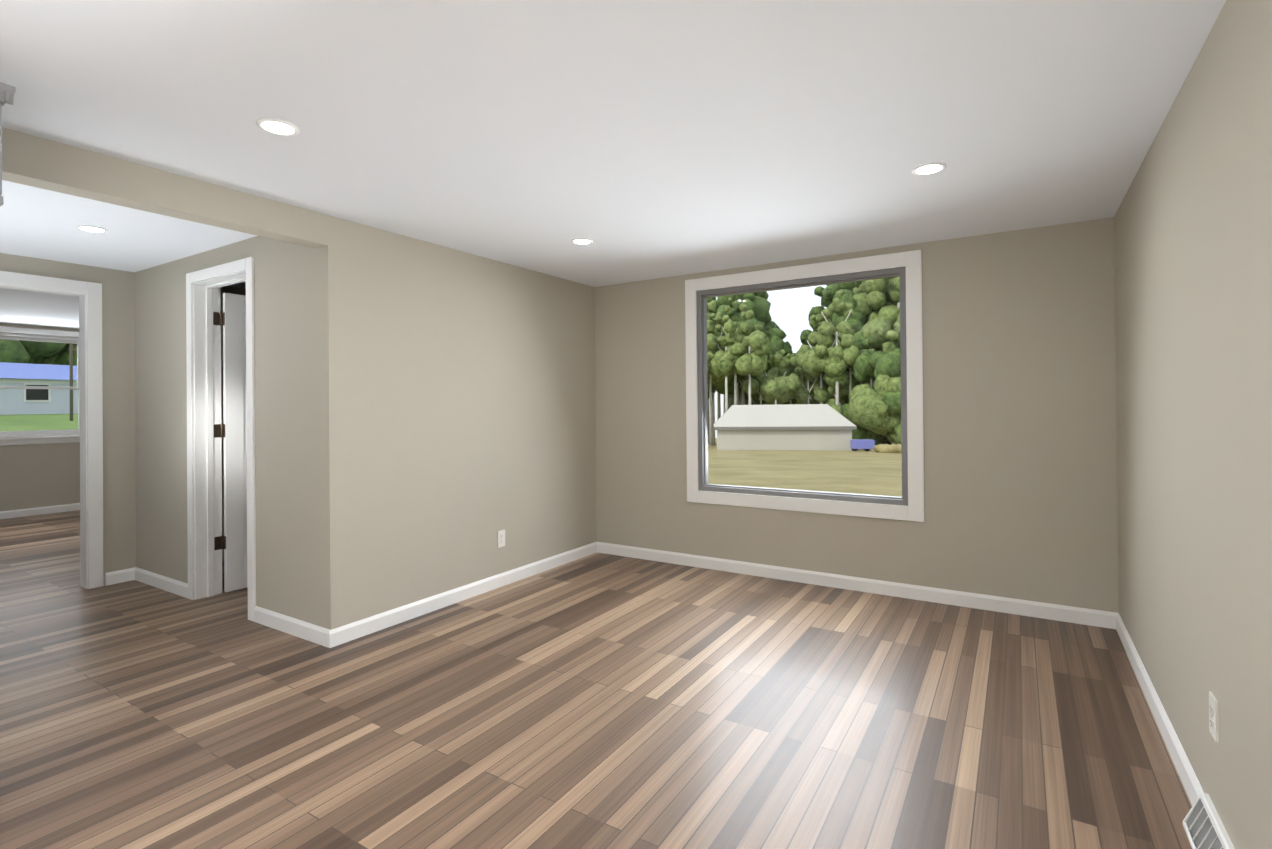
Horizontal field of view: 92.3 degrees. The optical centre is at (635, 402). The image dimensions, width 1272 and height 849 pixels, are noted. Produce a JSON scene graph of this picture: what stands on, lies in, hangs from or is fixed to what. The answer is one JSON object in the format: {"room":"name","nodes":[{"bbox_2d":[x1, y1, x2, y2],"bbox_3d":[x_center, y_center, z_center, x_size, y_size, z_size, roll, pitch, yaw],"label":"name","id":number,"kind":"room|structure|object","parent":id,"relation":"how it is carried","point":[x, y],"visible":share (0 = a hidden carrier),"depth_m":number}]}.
{"room":"empty living room","nodes":[
{"label":"empty living room","id":0,"kind":"room"},
{"bbox_2d":[0,323,79,510],"bbox_3d":[-8.033,0.220,6.338,0.120,2.300,6.703,-1,0,32],"label":"wall","id":1,"kind":"structure","parent":0,"point":[37,475],"depth_m":7.44},
{"bbox_2d":[0,326,79,445],"bbox_3d":[-7.302,-0.191,7.453,0.145,1.400,1.090,-1,0,32],"label":"double-hung window","id":2,"kind":"structure","parent":1,"relation":"in","point":[40,339],"depth_m":7.47},
{"bbox_2d":[0,503,79,518],"bbox_3d":[-7.966,1.325,6.297,0.014,0.090,6.403,-1,0,32],"label":"baseboard","id":3,"kind":"structure","parent":1,"relation":"attached to","point":[76,506],"depth_m":7.43},
{"bbox_2d":[0,253,245,585],"bbox_3d":[-4.226,0.177,3.938,0.120,2.300,6.433,-1,0,32],"label":"wall","id":4,"kind":"structure","parent":0,"point":[119,438],"depth_m":4.49},
{"bbox_2d":[0,271,103,588],"bbox_3d":[-4.175,0.236,4.019,0.152,2.181,1.007,-1,0,32],"label":"trim","id":5,"kind":"structure","parent":4,"relation":"attached to","point":[89,294],"depth_m":4.36},
{"bbox_2d":[105,569,127,582],"bbox_3d":[-3.270,1.281,5.574,0.014,0.090,2.560,-1,0,32],"label":"baseboard","id":6,"kind":"structure","parent":4,"relation":"attached to","point":[118,576],"depth_m":4.47},
{"bbox_2d":[2,127,327,247],"bbox_3d":[-2.030,-0.917,2.755,0.120,0.160,1.269,-1,0,32],"label":"header beam","id":7,"kind":"structure","parent":0,"point":[37,162],"depth_m":2.60},
{"bbox_2d":[135,236,317,625],"bbox_3d":[-2.704,0.164,4.014,2.380,2.300,0.150,-1,0,32],"label":"wall","id":8,"kind":"structure","parent":0,"point":[285,418],"depth_m":3.62},
{"bbox_2d":[128,567,187,597],"bbox_3d":[-3.374,1.276,4.338,0.880,0.090,0.014,-1,0,32],"label":"baseboard","id":9,"kind":"structure","parent":8,"relation":"attached to","point":[176,587],"depth_m":4.34},
{"bbox_2d":[186,256,255,620],"bbox_3d":[-2.604,0.222,3.952,0.857,2.181,0.182,-1,0,32],"label":"door frame","id":10,"kind":"structure","parent":8,"relation":"attached to","point":[204,445],"depth_m":4.09},
{"bbox_2d":[213,293,247,591],"bbox_3d":[-2.663,0.276,4.482,0.182,2.060,0.758,-1,0,32],"label":"door","id":11,"kind":"structure","parent":8,"relation":"in","point":[231,430],"depth_m":4.25},
{"bbox_2d":[254,606,323,645],"bbox_3d":[-1.956,1.260,3.451,0.755,0.090,0.014,-1,0,32],"label":"baseboard","id":12,"kind":"structure","parent":8,"relation":"attached to","point":[313,633],"depth_m":3.44},
{"bbox_2d":[315,215,596,629],"bbox_3d":[-1.043,0.151,4.314,0.120,2.300,2.420,-1,0,32],"label":"wall","id":13,"kind":"structure","parent":0,"point":[455,412],"depth_m":3.88},
{"bbox_2d":[324,542,595,647],"bbox_3d":[-0.992,1.255,4.249,0.015,0.090,2.391,-1,0,32],"label":"baseboard","id":14,"kind":"structure","parent":13,"relation":"attached to","point":[398,615],"depth_m":3.87},
{"bbox_2d":[498,530,504,547],"bbox_3d":[-0.951,0.965,4.324,0.009,0.115,0.070,-1,0,32],"label":"outlet","id":15,"kind":"object","parent":13,"relation":"attached to","point":[501,538],"visible":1,"depth_m":4.32},
{"bbox_2d":[0,510,1196,848],"bbox_3d":[-3.489,1.369,3.496,10.817,0.100,6.703,-1,0,32],"label":"floor","id":16,"kind":"structure","parent":0,"point":[602,702],"depth_m":2.45},
{"bbox_2d":[0,0,1225,328],"bbox_3d":[-3.510,-1.031,3.506,10.817,0.100,6.703,-1,0,32],"label":"ceiling","id":17,"kind":"structure","parent":0,"point":[638,140],"depth_m":2.18},
{"bbox_2d":[76,225,107,232],"bbox_3d":[-3.088,-1.012,3.471,0.138,0.066,0.138,-1,0,32],"label":"recessed light","id":18,"kind":"object","parent":17,"relation":"in","point":[91,229],"visible":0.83,"depth_m":3.46},
{"bbox_2d":[256,118,299,135],"bbox_3d":[-1.308,-1.033,2.233,0.138,0.066,0.138,-1,0,32],"label":"recessed light","id":19,"kind":"object","parent":17,"relation":"in","point":[278,127],"visible":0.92,"depth_m":2.23},
{"bbox_2d":[571,238,592,244],"bbox_3d":[-0.338,-1.034,3.821,0.138,0.066,0.138,-1,0,32],"label":"recessed light","id":20,"kind":"object","parent":17,"relation":"in","point":[582,241],"visible":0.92,"depth_m":3.81},
{"bbox_2d":[912,162,945,174],"bbox_3d":[1.287,-1.053,2.686,0.138,0.066,0.138,-1,0,32],"label":"recessed light","id":21,"kind":"object","parent":17,"relation":"in","point":[930,168],"visible":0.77,"depth_m":2.67},
{"bbox_2d":[595,217,1118,612],"bbox_3d":[0.146,0.144,5.086,6.317,2.300,0.150,-1,0,32],"label":"wall","id":22,"kind":"structure","parent":0,"point":[1019,416],"depth_m":3.80},
{"bbox_2d":[685,250,923,521],"bbox_3d":[1.147,-0.098,4.420,1.705,1.750,0.116,-1,0,32],"label":"picture window","id":23,"kind":"structure","parent":22,"relation":"in","point":[702,297],"depth_m":4.29},
{"bbox_2d":[596,542,1111,628],"bbox_3d":[1.171,1.237,4.348,3.577,0.090,0.014,-1,0,32],"label":"baseboard","id":24,"kind":"structure","parent":22,"relation":"attached to","point":[1098,618],"depth_m":4.05},
{"bbox_2d":[1114,0,1271,848],"bbox_3d":[0.995,0.117,0.601,0.120,2.300,6.553,-1,0,32],"label":"wall","id":25,"kind":"structure","parent":0,"point":[1193,265],"depth_m":1.76},
{"bbox_2d":[1112,612,1203,805],"bbox_3d":[2.172,1.220,2.589,0.014,0.090,1.850,-1,0,32],"label":"baseboard","id":26,"kind":"structure","parent":25,"relation":"attached to","point":[1192,786],"depth_m":2.33},
{"bbox_2d":[1183,793,1234,848],"bbox_3d":[1.483,1.205,1.528,0.058,0.124,0.680,-1,0,32],"label":"air vent","id":27,"kind":"object","parent":25,"relation":"in","point":[1203,823],"visible":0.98,"depth_m":1.73},
{"bbox_2d":[1209,691,1218,742],"bbox_3d":[1.636,0.891,1.733,0.009,0.115,0.070,-1,0,32],"label":"outlet","id":28,"kind":"object","parent":25,"relation":"attached to","point":[1213,718],"visible":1,"depth_m":1.72},
{"bbox_3d":[-3.085,0.154,1.049,0.120,2.300,2.744,-1,0,32],"label":"wall","id":29,"kind":"structure","parent":0,"visible":0},
{"bbox_2d":[0,82,15,205],"bbox_3d":[-2.350,-0.750,1.522,0.602,0.350,1.027,-1,0,32],"label":"upper cabinet","id":30,"kind":"object","parent":29,"relation":"attached to","point":[7,91],"visible":1,"depth_m":1.79},
{"label":"outside","id":31,"kind":"structure","parent":0,"visible":0},
{"bbox_2d":[0,414,901,496],"bbox_3d":[-0.045,5.789,-0.106,440.000,12.540,440.000,-1,0,32],"label":"ground","id":32,"kind":"structure","parent":31,"point":[785,465],"depth_m":26.60},
{"bbox_2d":[0,339,76,365],"bbox_3d":[-46.875,-5.886,53.401,24.112,13.754,22.217,-1,0,32],"label":"trees","id":33,"kind":"object","parent":32,"relation":"on","point":[45,353],"depth_m":42.43},
{"bbox_2d":[0,362,77,414],"bbox_3d":[-34.860,-0.628,35.442,8.800,3.200,20.800,-1,0,24],"label":"house","id":34,"kind":"structure","parent":32,"relation":"on","point":[26,377],"depth_m":32.76},
{"bbox_2d":[70,344,72,420],"bbox_3d":[-25.821,-3.350,27.931,2.201,9.000,0.130,0,0,-44],"label":"utility pole","id":35,"kind":"object","parent":32,"relation":"on","point":[71,383],"depth_m":27.88},
{"bbox_2d":[713,404,874,450],"bbox_3d":[15.384,2.553,61.616,17.155,4.650,12.642,-1,0,32],"label":"building","id":36,"kind":"structure","parent":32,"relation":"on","point":[841,434],"depth_m":58.89},
{"bbox_2d":[707,277,900,445],"bbox_3d":[28.723,-8.876,84.356,57.629,31.449,41.276,-1,0,32],"label":"trees","id":37,"kind":"object","parent":32,"relation":"on","point":[778,385],"depth_m":72.83},
{"bbox_2d":[873,444,900,452],"bbox_3d":[22.609,4.036,52.159,4.435,1.124,3.500,-1,0,32],"label":"bushes","id":38,"kind":"object","parent":32,"relation":"on","point":[892,448],"depth_m":51.38}
]}

